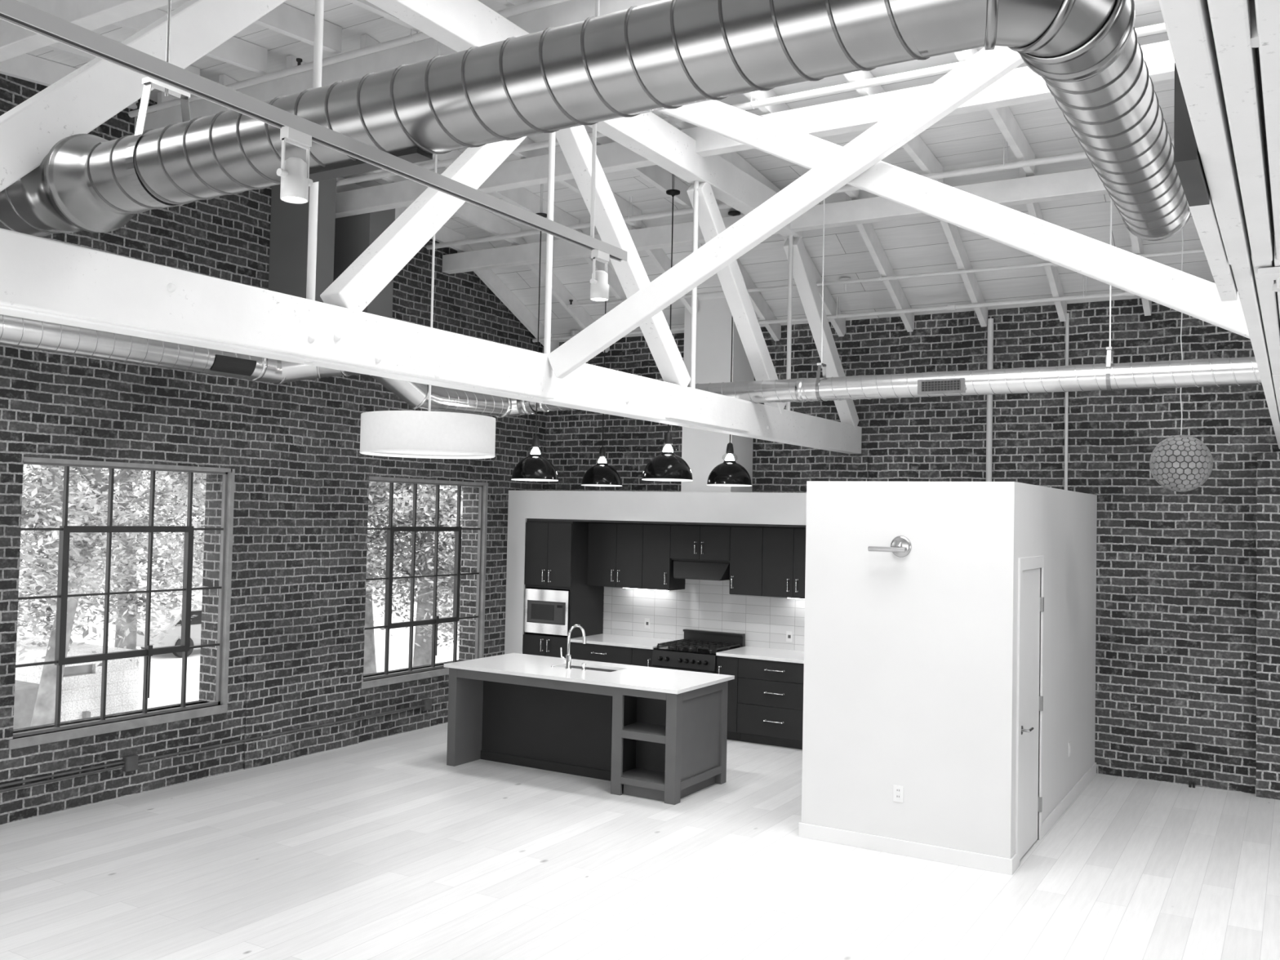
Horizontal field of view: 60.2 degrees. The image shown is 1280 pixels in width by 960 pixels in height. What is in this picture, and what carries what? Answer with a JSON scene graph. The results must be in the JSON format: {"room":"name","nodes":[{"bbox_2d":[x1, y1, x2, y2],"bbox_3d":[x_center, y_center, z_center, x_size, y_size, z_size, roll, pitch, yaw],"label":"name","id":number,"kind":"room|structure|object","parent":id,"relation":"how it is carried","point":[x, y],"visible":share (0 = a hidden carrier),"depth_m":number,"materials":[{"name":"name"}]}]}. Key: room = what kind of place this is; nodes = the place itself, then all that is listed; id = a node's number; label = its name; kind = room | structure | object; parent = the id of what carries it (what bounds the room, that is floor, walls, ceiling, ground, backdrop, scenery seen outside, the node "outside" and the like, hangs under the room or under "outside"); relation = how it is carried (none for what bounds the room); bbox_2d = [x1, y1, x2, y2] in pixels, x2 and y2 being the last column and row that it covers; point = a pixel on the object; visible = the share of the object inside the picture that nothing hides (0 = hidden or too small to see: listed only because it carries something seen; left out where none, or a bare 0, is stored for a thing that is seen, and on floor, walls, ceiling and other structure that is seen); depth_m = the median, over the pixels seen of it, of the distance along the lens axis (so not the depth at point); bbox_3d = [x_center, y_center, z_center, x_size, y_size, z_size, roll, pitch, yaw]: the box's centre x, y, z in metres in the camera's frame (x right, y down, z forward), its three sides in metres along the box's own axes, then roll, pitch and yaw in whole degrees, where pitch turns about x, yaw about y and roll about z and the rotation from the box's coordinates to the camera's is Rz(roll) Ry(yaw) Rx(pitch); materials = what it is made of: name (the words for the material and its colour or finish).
{"room":"loft apartment","nodes":[
{"label":"loft apartment","id":0,"kind":"room"},
{"bbox_2d":[0,73,546,824],"bbox_3d":[-4.489,-0.340,8.947,0.350,5.850,12.220,0,-2,31],"label":"wall","id":1,"kind":"structure","parent":0,"point":[301,480],"depth_m":10.06,"materials":[{"name":"brick"}]},
{"bbox_2d":[8,457,235,750],"bbox_3d":[-4.305,0.956,9.180,0.292,2.192,1.955,0,-2,31],"label":"window","id":2,"kind":"structure","parent":1,"relation":"in","point":[228,474],"depth_m":9.26,"materials":[{"name":"grey metal"}]},
{"bbox_2d":[0,704,424,792],"bbox_3d":[-3.912,2.341,9.528,0.038,0.069,6.110,0,-2,31],"label":"conduit","id":3,"kind":"object","parent":1,"relation":"attached to","point":[423,705],"visible":1,"depth_m":9.15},
{"bbox_2d":[243,643,361,769],"bbox_3d":[-3.238,2.158,10.690,0.020,1.020,1.420,0,-2,31],"label":"brick panel","id":4,"kind":"object","parent":1,"relation":"attached to","point":[285,691],"depth_m":10.62,"materials":[{"name":"brick"}]},
{"bbox_2d":[268,177,336,302],"bbox_3d":[-3.143,-2.142,10.256,0.609,1.349,0.230,0,-2,31],"label":"chase","id":5,"kind":"object","parent":1,"relation":"attached to","point":[289,222],"visible":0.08,"depth_m":10.15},
{"bbox_2d":[333,208,395,318],"bbox_3d":[-2.772,-2.087,10.877,0.609,1.295,0.340,0,-2,31],"label":"chase","id":6,"kind":"object","parent":1,"relation":"attached to","point":[353,234],"visible":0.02,"depth_m":10.72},
{"bbox_2d":[360,475,488,688],"bbox_3d":[-2.451,1.092,12.283,0.292,2.192,1.980,0,-2,31],"label":"window","id":7,"kind":"structure","parent":1,"relation":"in","point":[482,529],"depth_m":12.36,"materials":[{"name":"grey metal"}]},
{"bbox_2d":[26,0,1214,342],"bbox_3d":[1.551,-2.484,5.430,14.320,1.672,12.820,0,-2,31],"label":"ceiling","id":8,"kind":"structure","parent":0,"point":[915,245],"depth_m":10.37,"materials":[{"name":"wood"}]},
{"bbox_2d":[0,53,137,109],"bbox_3d":[-5.091,-3.023,7.314,0.056,0.494,3.860,0,-2,31],"label":"rafter","id":9,"kind":"object","parent":8,"relation":"attached to","point":[26,67],"visible":0.4,"depth_m":8.24,"materials":[{"name":"paint"}]},
{"bbox_2d":[112,8,267,74],"bbox_3d":[-3.777,-3.020,6.529,0.056,0.494,3.860,0,-2,31],"label":"rafter","id":10,"kind":"object","parent":8,"relation":"attached to","point":[236,51],"visible":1,"depth_m":7.91,"materials":[{"name":"paint"}]},
{"bbox_2d":[253,3,342,53],"bbox_3d":[-3.121,-3.018,6.136,0.056,0.494,3.860,0,-2,31],"label":"rafter","id":11,"kind":"object","parent":8,"relation":"attached to","point":[286,20],"visible":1,"depth_m":7.46,"materials":[{"name":"paint"}]},
{"bbox_2d":[157,91,465,252],"bbox_3d":[-2.965,-2.872,10.723,0.056,0.494,3.860,0,-2,31],"label":"rafter","id":12,"kind":"object","parent":8,"relation":"attached to","point":[445,234],"visible":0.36,"depth_m":11.96,"materials":[{"name":"paint"}]},
{"bbox_2d":[0,0,627,301],"bbox_3d":[-0.902,-1.952,2.986,0.072,2.411,3.350,0,-2,31],"label":"track light","id":13,"kind":"object","parent":8,"relation":"hanging from","point":[295,130],"visible":1,"depth_m":2.93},
{"bbox_2d":[128,0,569,117],"bbox_3d":[-1.921,-3.052,7.641,5.150,0.248,0.065,0,-2,31],"label":"pipe","id":14,"kind":"object","parent":8,"relation":"hanging from","point":[535,5],"visible":0.81,"depth_m":7.72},
{"bbox_2d":[218,74,520,244],"bbox_3d":[-2.309,-2.871,10.331,0.056,0.494,3.860,0,-2,31],"label":"rafter","id":15,"kind":"object","parent":8,"relation":"attached to","point":[477,215],"visible":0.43,"depth_m":11.38,"materials":[{"name":"paint"}]},
{"bbox_2d":[359,41,495,458],"bbox_3d":[-1.328,-1.674,7.127,0.856,3.035,0.856,0,-2,31],"label":"drum pendant","id":16,"kind":"object","parent":8,"relation":"hanging from","point":[427,434],"visible":0.99,"depth_m":6.74,"materials":[{"name":"fabric"}]},
{"bbox_2d":[370,451,482,456],"bbox_3d":[-1.359,-0.181,7.081,0.826,0.006,0.826,0,-2,31],"label":"diffuser","id":17,"kind":"object","parent":16,"relation":"attached to","point":[372,453],"depth_m":7.25,"materials":[{"name":"plastic"}]},
{"bbox_2d":[285,54,578,231],"bbox_3d":[-1.652,-2.869,9.938,0.056,0.494,3.860,0,-2,31],"label":"rafter","id":18,"kind":"object","parent":8,"relation":"attached to","point":[522,197],"visible":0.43,"depth_m":10.75,"materials":[{"name":"paint"}]},
{"bbox_2d":[360,34,641,228],"bbox_3d":[-0.995,-2.868,9.546,0.056,0.494,3.860,0,-2,31],"label":"rafter","id":19,"kind":"object","parent":8,"relation":"attached to","point":[366,40],"visible":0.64,"depth_m":10.08,"materials":[{"name":"paint"}]},
{"bbox_2d":[457,244,559,352],"bbox_3d":[-1.544,-2.149,13.249,0.056,1.079,1.944,0,-2,31],"label":"rafter","id":20,"kind":"object","parent":8,"relation":"attached to","point":[488,277],"visible":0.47,"depth_m":13.25,"materials":[{"name":"paint"}]},
{"bbox_2d":[511,183,558,481],"bbox_3d":[-0.958,-1.430,10.417,0.443,2.873,0.443,0,-2,31],"label":"dome pendant","id":21,"kind":"object","parent":8,"relation":"hanging from","point":[535,467],"visible":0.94,"depth_m":10.27,"materials":[{"name":"black metal"}]},
{"bbox_2d":[511,236,609,352],"bbox_3d":[-0.888,-2.147,12.857,0.056,1.079,1.944,0,-2,31],"label":"rafter","id":22,"kind":"object","parent":8,"relation":"attached to","point":[561,293],"visible":0.47,"depth_m":12.82,"materials":[{"name":"paint"}]},
{"bbox_2d":[581,301,622,486],"bbox_3d":[-0.381,-1.372,11.896,0.442,2.873,0.442,0,-2,27],"label":"dome pendant","id":23,"kind":"object","parent":8,"relation":"hanging from","point":[601,474],"visible":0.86,"depth_m":11.72,"materials":[{"name":"black metal"}]},
{"bbox_2d":[584,125,692,208],"bbox_3d":[-0.339,-2.866,9.153,0.056,0.494,3.860,0,-2,31],"label":"rafter","id":24,"kind":"object","parent":8,"relation":"attached to","point":[658,176],"visible":0.07,"depth_m":9.99,"materials":[{"name":"paint"}]},
{"bbox_2d":[533,0,780,192],"bbox_3d":[0.318,-2.865,8.761,0.056,0.494,3.860,0,-2,31],"label":"rafter","id":25,"kind":"object","parent":8,"relation":"attached to","point":[733,157],"visible":0.09,"depth_m":9.61,"materials":[{"name":"paint"}]},
{"bbox_2d":[631,221,698,314],"bbox_3d":[0.284,-2.285,11.834,0.056,0.819,1.380,0,-2,31],"label":"rafter","id":26,"kind":"object","parent":8,"relation":"attached to","point":[658,256],"visible":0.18,"depth_m":11.72,"materials":[{"name":"paint"}]},
{"bbox_2d":[641,173,693,481],"bbox_3d":[0.266,-1.435,9.580,0.442,2.880,0.442,0,-2,27],"label":"dome pendant","id":27,"kind":"object","parent":8,"relation":"hanging from","point":[667,466],"visible":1,"depth_m":9.42,"materials":[{"name":"black metal"}]},
{"bbox_2d":[706,210,751,486],"bbox_3d":[0.902,-1.379,10.818,0.442,2.873,0.442,0,-2,27],"label":"dome pendant","id":28,"kind":"object","parent":8,"relation":"hanging from","point":[729,473],"visible":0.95,"depth_m":10.65,"materials":[{"name":"black metal"}]},
{"bbox_2d":[336,22,1166,186],"bbox_3d":[0.536,-2.847,8.292,8.800,0.252,0.071,0,-2,31],"label":"ceiling beam","id":29,"kind":"structure","parent":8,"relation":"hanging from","point":[1159,28],"depth_m":7.87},
{"bbox_2d":[736,258,781,341],"bbox_3d":[1.082,-2.143,11.679,0.056,1.079,1.944,0,-2,31],"label":"rafter","id":30,"kind":"object","parent":8,"relation":"attached to","point":[763,311],"visible":0.53,"depth_m":12.04,"materials":[{"name":"paint"}]},
{"bbox_2d":[426,138,1173,249],"bbox_3d":[3.430,-2.628,8.651,13.400,0.256,0.071,0,-2,31],"label":"beam","id":31,"kind":"structure","parent":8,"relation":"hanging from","point":[1059,158],"depth_m":9.61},
{"bbox_2d":[743,89,858,199],"bbox_3d":[0.974,-2.863,8.368,0.056,0.494,3.860,0,-2,31],"label":"rafter","id":32,"kind":"object","parent":8,"relation":"attached to","point":[758,95],"visible":0.11,"depth_m":8.34,"materials":[{"name":"paint"}]},
{"bbox_2d":[815,199,826,401],"bbox_3d":[1.540,-1.649,9.294,0.040,1.980,0.204,0,-2,31],"label":"hanger","id":33,"kind":"object","parent":32,"relation":"hanging from","point":[821,365],"visible":0.67,"depth_m":9.28,"materials":[{"name":"metal"}]},
{"bbox_2d":[528,356,1262,412],"bbox_3d":[4.029,-0.756,7.760,11.850,0.209,0.221,0,-2,31],"label":"spiral duct","id":34,"kind":"object","parent":33,"relation":"hanging from","point":[1228,371],"visible":0.7,"depth_m":8.45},
{"bbox_2d":[782,235,845,336],"bbox_3d":[1.739,-2.141,11.286,0.056,1.079,1.944,0,-2,31],"label":"rafter","id":35,"kind":"object","parent":8,"relation":"attached to","point":[829,304],"visible":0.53,"depth_m":11.70,"materials":[{"name":"paint"}]},
{"bbox_2d":[532,275,1136,342],"bbox_3d":[4.462,-1.816,10.283,13.500,0.242,0.063,0,-2,31],"label":"pipe","id":36,"kind":"object","parent":8,"relation":"hanging from","point":[949,307],"visible":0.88,"depth_m":11.11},
{"bbox_2d":[845,193,914,332],"bbox_3d":[2.395,-2.140,10.894,0.056,1.079,1.944,0,-2,31],"label":"rafter","id":37,"kind":"object","parent":8,"relation":"attached to","point":[867,231],"visible":0.59,"depth_m":10.92,"materials":[{"name":"paint"}]},
{"bbox_2d":[566,248,1204,307],"bbox_3d":[2.183,-2.078,11.049,7.001,0.246,0.054,0,-2,30],"label":"beam","id":38,"kind":"structure","parent":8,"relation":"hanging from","point":[1195,251],"depth_m":10.74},
{"bbox_2d":[843,70,943,183],"bbox_3d":[1.631,-2.862,7.976,0.056,0.494,3.860,0,-2,31],"label":"rafter","id":39,"kind":"object","parent":8,"relation":"attached to","point":[916,148],"visible":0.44,"depth_m":8.95,"materials":[{"name":"paint"}]},
{"bbox_2d":[939,219,987,327],"bbox_3d":[3.052,-2.138,10.501,0.056,1.079,1.944,0,-2,31],"label":"rafter","id":40,"kind":"object","parent":8,"relation":"attached to","point":[951,231],"visible":0.71,"depth_m":10.62,"materials":[{"name":"paint"}]},
{"bbox_2d":[954,48,1035,176],"bbox_3d":[2.288,-2.860,7.583,0.056,0.494,3.860,0,-2,31],"label":"rafter","id":41,"kind":"object","parent":8,"relation":"attached to","point":[1003,117],"visible":0.44,"depth_m":8.53,"materials":[{"name":"paint"}]},
{"bbox_2d":[1018,167,1066,321],"bbox_3d":[3.709,-2.137,10.109,0.056,1.079,1.944,0,-2,31],"label":"rafter","id":42,"kind":"object","parent":8,"relation":"attached to","point":[1033,209],"visible":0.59,"depth_m":10.40,"materials":[{"name":"paint"}]},
{"bbox_2d":[1149,228,1213,492],"bbox_3d":[4.227,-1.111,8.614,0.443,2.406,0.444,0,-2,34],"label":"globe pendant","id":43,"kind":"object","parent":8,"relation":"hanging from","point":[1181,463],"visible":1,"depth_m":8.44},
{"bbox_3d":[-1.151,-3.014,4.958,0.056,0.494,3.860,0,-2,31],"label":"rafter","id":44,"kind":"object","parent":8,"relation":"attached to","visible":0},
{"bbox_2d":[125,0,191,207],"bbox_3d":[-1.706,-1.934,4.019,0.044,1.887,0.276,0,-2,31],"label":"hanger","id":45,"kind":"object","parent":44,"relation":"hanging from","point":[148,82],"visible":0.58,"depth_m":3.93,"materials":[{"name":"metal"}]},
{"bbox_2d":[0,0,1191,240],"bbox_3d":[-1.546,-1.093,5.027,7.172,0.365,2.410,0,-2,31],"label":"spiral duct","id":46,"kind":"object","parent":45,"relation":"hanging from","point":[635,60],"visible":0.9,"depth_m":3.02,"materials":[{"name":"metal"}]},
{"bbox_2d":[0,314,537,417],"bbox_3d":[-4.045,-1.023,7.767,1.088,0.584,8.705,0,-2,38],"label":"spiral duct","id":47,"kind":"object","parent":46,"relation":"attached to","point":[15,331],"visible":0.57,"depth_m":8.80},
{"bbox_2d":[209,354,256,376],"bbox_3d":[-3.322,-0.935,9.022,0.072,0.125,0.400,0,-2,31],"label":"register","id":48,"kind":"object","parent":47,"relation":"attached to","point":[237,365],"depth_m":9.01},
{"bbox_2d":[309,147,432,182],"bbox_3d":[-0.901,-0.994,3.497,0.580,0.022,0.070,0,-2,31],"label":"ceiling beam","id":49,"kind":"structure","parent":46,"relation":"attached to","point":[345,166],"depth_m":3.48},
{"bbox_2d":[0,723,1279,959],"bbox_3d":[1.444,2.656,5.270,14.320,0.120,12.820,0,-2,31],"label":"floor","id":50,"kind":"structure","parent":0,"point":[383,848],"depth_m":7.31,"materials":[{"name":"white wood"}]},
{"bbox_2d":[522,520,604,657],"bbox_3d":[-0.936,1.649,13.363,0.671,2.300,0.768,0,-2,31],"label":"tall cabinet","id":51,"kind":"object","parent":50,"relation":"on","point":[556,552],"visible":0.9,"depth_m":13.10,"materials":[{"name":"black wood"}]},
{"bbox_2d":[524,588,569,635],"bbox_3d":[-0.986,1.570,13.280,0.627,0.520,0.511,0,-2,31],"label":"microwave","id":52,"kind":"object","parent":51,"relation":"in","point":[547,611],"visible":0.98,"depth_m":13.06,"materials":[{"name":"metal"}]},
{"bbox_2d":[446,667,728,804],"bbox_3d":[-0.513,2.250,10.200,2.460,0.918,0.960,0,-2,31],"label":"kitchen island","id":53,"kind":"object","parent":50,"relation":"on","point":[668,748],"visible":0.86,"depth_m":9.99,"materials":[{"name":"grey paint"}]},
{"bbox_2d":[444,653,734,693],"bbox_3d":[-0.496,1.774,10.236,2.520,0.030,1.075,0,-2,31],"label":"island countertop","id":54,"kind":"structure","parent":53,"relation":"on","point":[626,676],"depth_m":10.05,"materials":[{"name":"white stone"}]},
{"bbox_2d":[622,768,664,783],"bbox_3d":[0.116,2.558,9.490,0.570,0.025,0.350,0,-2,31],"label":"shelf","id":55,"kind":"object","parent":53,"relation":"attached to","point":[629,775],"depth_m":9.48,"materials":[{"name":"grey paint"}]},
{"bbox_2d":[623,722,666,735],"bbox_3d":[0.124,2.158,9.502,0.570,0.025,0.350,0,-2,31],"label":"shelf","id":56,"kind":"object","parent":53,"relation":"attached to","point":[629,728],"depth_m":9.50,"materials":[{"name":"grey paint"}]},
{"bbox_2d":[569,641,632,665],"bbox_3d":[-0.292,2.349,12.938,0.868,0.900,0.785,0,-2,31],"label":"base cabinet","id":57,"kind":"object","parent":50,"relation":"on","point":[592,652],"visible":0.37,"depth_m":12.63,"materials":[{"name":"black wood"}]},
{"bbox_2d":[570,633,675,649],"bbox_3d":[-0.156,1.883,12.893,1.148,0.032,0.760,0,-2,31],"label":"countertop","id":58,"kind":"structure","parent":57,"relation":"on","point":[624,641],"depth_m":12.79,"materials":[{"name":"white stone"}]},
{"bbox_2d":[651,628,745,673],"bbox_3d":[0.641,2.263,12.342,0.779,1.075,0.820,0,-2,31],"label":"gas range","id":59,"kind":"object","parent":50,"relation":"on","point":[696,652],"visible":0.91,"depth_m":12.19,"materials":[{"name":"metal"}]},
{"bbox_2d":[653,645,738,654],"bbox_3d":[0.668,1.890,12.386,0.779,0.013,0.715,0,-2,31],"label":"cooktop","id":60,"kind":"object","parent":59,"relation":"in","point":[665,650],"depth_m":12.16,"materials":[{"name":"black metal"}]},
{"bbox_2d":[716,655,740,741],"bbox_3d":[1.105,2.352,12.103,0.253,0.900,0.785,0,-2,31],"label":"base cabinet","id":61,"kind":"object","parent":50,"relation":"on","point":[726,665],"visible":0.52,"depth_m":11.78,"materials":[{"name":"black wood"}]},
{"bbox_2d":[737,657,804,749],"bbox_3d":[1.605,2.353,11.803,0.907,0.900,0.785,0,-2,31],"label":"base cabinet","id":62,"kind":"object","parent":50,"relation":"on","point":[770,704],"visible":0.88,"depth_m":11.54,"materials":[{"name":"black wood"}]},
{"bbox_3d":[2.416,2.355,11.319,0.977,0.900,0.785,0,-2,31],"label":"base cabinet","id":63,"kind":"object","parent":50,"relation":"on","visible":0},
{"bbox_2d":[715,645,804,663],"bbox_3d":[1.939,1.888,11.641,2.160,0.032,0.760,0,-2,31],"label":"countertop","id":64,"kind":"structure","parent":63,"relation":"on","point":[748,652],"depth_m":11.82,"materials":[{"name":"white stone"}]},
{"bbox_2d":[504,490,806,653],"bbox_3d":[0.734,1.474,12.421,5.042,2.660,0.770,0,-2,31],"label":"wall","id":65,"kind":"structure","parent":0,"point":[746,508],"depth_m":12.60,"materials":[{"name":"grey paint"}]},
{"bbox_2d":[527,518,805,527],"bbox_3d":[0.864,0.492,12.379,4.769,0.021,0.698,0,-2,31],"label":"cabinet filler","id":66,"kind":"object","parent":65,"relation":"attached to","point":[534,519],"visible":0.5,"depth_m":12.29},
{"bbox_2d":[680,297,754,492],"bbox_3d":[0.894,-0.964,12.559,0.623,2.228,0.550,0,-2,31],"label":"wall","id":67,"kind":"structure","parent":0,"point":[702,451],"depth_m":12.33,"materials":[{"name":"grey paint"}]},
{"bbox_2d":[545,297,1279,794],"bbox_3d":[4.703,0.517,10.713,14.320,4.631,0.300,0,-2,31],"label":"wall","id":68,"kind":"structure","parent":0,"point":[1176,574],"depth_m":10.60,"materials":[{"name":"brick"}]},
{"bbox_2d":[0,0,862,453],"bbox_3d":[-0.743,-1.620,6.769,0.212,2.230,12.190,0,-2,31],"label":"roof truss","id":69,"kind":"object","parent":68,"relation":"attached to","point":[42,279],"visible":0.81,"depth_m":5.84,"materials":[{"name":"paint"}]},
{"bbox_2d":[0,0,180,62],"bbox_3d":[0.789,-2.760,4.009,13.750,0.270,0.130,0,-2,31],"label":"purlin","id":70,"kind":"object","parent":69,"relation":"on","point":[15,41],"visible":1,"depth_m":6.38,"materials":[{"name":"paint"}]},
{"bbox_2d":[133,0,661,134],"bbox_3d":[1.757,-2.856,5.627,13.750,0.252,0.120,0,-2,31],"label":"purlin","id":71,"kind":"object","parent":69,"relation":"on","point":[571,11],"visible":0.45,"depth_m":7.69,"materials":[{"name":"paint"}]},
{"bbox_2d":[335,40,1174,218],"bbox_3d":[2.759,-2.650,7.304,13.750,0.203,0.130,0,-2,31],"label":"purlin","id":72,"kind":"object","parent":69,"relation":"on","point":[1022,85],"visible":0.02,"depth_m":8.20,"materials":[{"name":"paint"}]},
{"bbox_2d":[441,168,1108,274],"bbox_3d":[3.714,-2.412,8.903,13.750,0.192,0.130,0,-2,31],"label":"purlin","id":73,"kind":"object","parent":69,"relation":"on","point":[1084,182],"visible":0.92,"depth_m":10.01,"materials":[{"name":"paint"}]},
{"bbox_2d":[547,45,1023,378],"bbox_3d":[1.061,-1.668,5.968,3.741,2.081,0.070,0,-2,31],"label":"brace","id":74,"kind":"object","parent":69,"relation":"attached to","point":[982,69],"visible":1,"depth_m":6.06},
{"bbox_2d":[586,522,659,588],"bbox_3d":[-0.213,0.892,13.167,0.762,0.760,0.420,0,-2,31],"label":"upper cabinet","id":75,"kind":"object","parent":68,"relation":"attached to","point":[615,549],"visible":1,"depth_m":13.02,"materials":[{"name":"black wood"}]},
{"bbox_2d":[642,523,684,591],"bbox_3d":[0.272,0.893,12.877,0.363,0.760,0.420,0,-2,31],"label":"upper cabinet","id":76,"kind":"object","parent":68,"relation":"attached to","point":[657,563],"visible":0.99,"depth_m":12.73,"materials":[{"name":"black wood"}]},
{"bbox_2d":[671,559,729,580],"bbox_3d":[0.742,1.017,12.567,0.750,0.213,0.445,0,-2,31],"label":"range hood","id":77,"kind":"object","parent":68,"relation":"attached to","point":[707,570],"visible":0.71,"depth_m":12.41,"materials":[{"name":"metal"}]},
{"bbox_2d":[670,524,731,561],"bbox_3d":[0.759,0.712,12.594,0.757,0.395,0.420,0,-2,31],"label":"upper cabinet","id":78,"kind":"object","parent":68,"relation":"attached to","point":[687,541],"visible":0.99,"depth_m":12.44,"materials":[{"name":"black wood"}]},
{"bbox_2d":[603,578,804,651],"bbox_3d":[1.323,1.403,12.488,4.100,0.970,0.025,0,-2,31],"label":"backsplash","id":79,"kind":"structure","parent":68,"relation":"attached to","point":[703,604],"depth_m":12.81,"materials":[{"name":"white tile"}]},
{"bbox_2d":[728,525,764,595],"bbox_3d":[1.251,0.895,12.292,0.392,0.760,0.420,0,-2,31],"label":"upper cabinet","id":80,"kind":"object","parent":68,"relation":"attached to","point":[746,541],"visible":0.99,"depth_m":12.15,"materials":[{"name":"black wood"}]},
{"bbox_2d":[761,526,805,599],"bbox_3d":[1.736,0.896,12.002,0.732,0.760,0.420,0,-2,31],"label":"upper cabinet","id":81,"kind":"object","parent":68,"relation":"attached to","point":[784,548],"visible":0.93,"depth_m":11.91,"materials":[{"name":"black wood"}]},
{"bbox_2d":[834,457,868,481],"bbox_3d":[2.294,-0.044,11.974,0.370,0.410,0.050,0,-2,31],"label":"wall","id":82,"kind":"structure","parent":68,"relation":"attached to","point":[846,468],"depth_m":11.95,"materials":[{"name":"brick"}]},
{"bbox_2d":[986,318,993,481],"bbox_3d":[3.553,-0.411,11.226,0.060,2.470,0.060,0,-2,31],"label":"riser pipe","id":83,"kind":"object","parent":68,"relation":"attached to","point":[990,321],"visible":0.6,"depth_m":11.21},
{"bbox_2d":[756,484,1257,493],"bbox_3d":[3.465,0.087,11.281,4.970,0.075,0.028,0,-2,31],"label":"trim","id":84,"kind":"structure","parent":68,"relation":"attached to","point":[1078,488],"depth_m":10.54,"materials":[{"name":"brick"}]},
{"bbox_2d":[1064,312,1069,490],"bbox_3d":[4.189,-0.409,10.845,0.032,2.470,0.032,0,-2,31],"label":"riser pipe","id":85,"kind":"object","parent":68,"relation":"attached to","point":[1067,322],"visible":0.6,"depth_m":10.84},
{"bbox_2d":[1158,0,1279,448],"bbox_3d":[2.724,-1.595,4.696,0.270,2.265,12.190,0,-2,31],"label":"roof truss","id":86,"kind":"object","parent":68,"relation":"attached to","point":[1226,53],"visible":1,"depth_m":2.08,"materials":[{"name":"wood"}]},
{"bbox_2d":[657,99,1249,338],"bbox_3d":[1.171,-1.688,5.996,3.918,2.086,0.070,0,-2,31],"label":"beam","id":87,"kind":"structure","parent":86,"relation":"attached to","point":[1192,295],"depth_m":5.56,"materials":[{"name":"wood"}]},
{"bbox_2d":[1256,452,1279,799],"bbox_3d":[5.886,1.292,9.733,0.780,3.070,0.110,0,-2,31],"label":"column","id":88,"kind":"structure","parent":68,"relation":"attached to","point":[1268,580],"depth_m":9.84,"materials":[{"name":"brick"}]},
{"bbox_2d":[801,480,1097,858],"bbox_3d":[2.825,1.417,9.515,1.530,2.680,3.615,0,-2,31],"label":"wall","id":89,"kind":"structure","parent":0,"point":[910,675],"depth_m":8.02,"materials":[{"name":"white paint"}]},
{"bbox_2d":[798,822,1017,875],"bbox_3d":[1.904,2.638,7.979,1.560,0.105,0.159,0,-2,31],"label":"baseboard","id":90,"kind":"structure","parent":89,"relation":"attached to","point":[916,850],"depth_m":7.87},
{"bbox_2d":[1015,555,1044,867],"bbox_3d":[2.824,1.637,8.060,0.162,2.150,0.845,0,-2,31],"label":"door","id":91,"kind":"structure","parent":89,"relation":"in","point":[1029,702],"depth_m":8.07,"materials":[{"name":"white wood"}]},
{"bbox_2d":[1041,762,1096,839],"bbox_3d":[3.715,2.724,9.503,0.015,0.105,2.624,0,-2,31],"label":"baseboard","id":92,"kind":"structure","parent":89,"relation":"attached to","point":[1062,806],"depth_m":9.29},
{"label":"outside","id":93,"kind":"structure","parent":0,"visible":0},
{"bbox_2d":[17,547,459,710],"bbox_3d":[-20.635,6.146,61.614,81.370,0.100,135.000,0,-2,31],"label":"outdoor background","id":94,"kind":"structure","parent":93,"point":[166,669],"depth_m":35.94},
{"bbox_2d":[13,634,139,729],"bbox_3d":[-13.205,3.771,15.831,5.100,2.100,9.900,0,-2,31],"label":"building","id":95,"kind":"structure","parent":94,"relation":"on","point":[81,686],"depth_m":18.09,"materials":[{"name":"white paint"}]},
{"bbox_2d":[16,464,206,726],"bbox_3d":[-8.174,0.468,16.546,5.882,9.022,5.959,2,-2,-17],"label":"tree","id":96,"kind":"object","parent":94,"relation":"on","point":[82,544],"visible":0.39,"depth_m":15.88,"materials":[{"name":"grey plant"}]},
{"bbox_2d":[18,464,205,649],"bbox_3d":[-9.949,0.564,21.117,7.222,9.013,7.744,1,-2,-4],"label":"tree","id":97,"kind":"object","parent":94,"relation":"on","point":[130,641],"visible":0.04,"depth_m":20.94,"materials":[{"name":"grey plant"}]},
{"bbox_2d":[136,603,201,657],"bbox_3d":[-13.862,4.674,34.779,1.770,1.450,4.000,0,-2,31],"label":"car","id":98,"kind":"object","parent":94,"relation":"on","point":[169,638],"visible":0.18,"depth_m":33.22,"materials":[{"name":"paint"}]},
{"bbox_2d":[133,471,408,563],"bbox_3d":[-7.699,0.481,23.167,6.168,9.404,6.370,2,-2,-24],"label":"tree","id":99,"kind":"object","parent":94,"relation":"on","point":[195,514],"visible":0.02,"depth_m":21.96,"materials":[{"name":"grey plant"}]},
{"bbox_2d":[194,481,462,674],"bbox_3d":[-6.268,0.809,24.184,6.760,8.869,6.698,2,-2,-30],"label":"tree","id":100,"kind":"object","parent":94,"relation":"on","point":[370,664],"visible":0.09,"depth_m":23.58,"materials":[{"name":"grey plant"}]},
{"bbox_2d":[366,481,462,666],"bbox_3d":[-4.443,0.485,23.415,6.548,9.523,7.093,1,-2,-7],"label":"tree","id":101,"kind":"object","parent":94,"relation":"on","point":[422,655],"visible":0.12,"depth_m":23.24,"materials":[{"name":"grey plant"}]},
{"bbox_2d":[386,483,462,646],"bbox_3d":[-3.163,1.329,23.089,4.520,7.871,3.834,2,-2,-27],"label":"tree","id":102,"kind":"object","parent":94,"relation":"on","point":[450,594],"visible":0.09,"depth_m":22.35,"materials":[{"name":"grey plant"}]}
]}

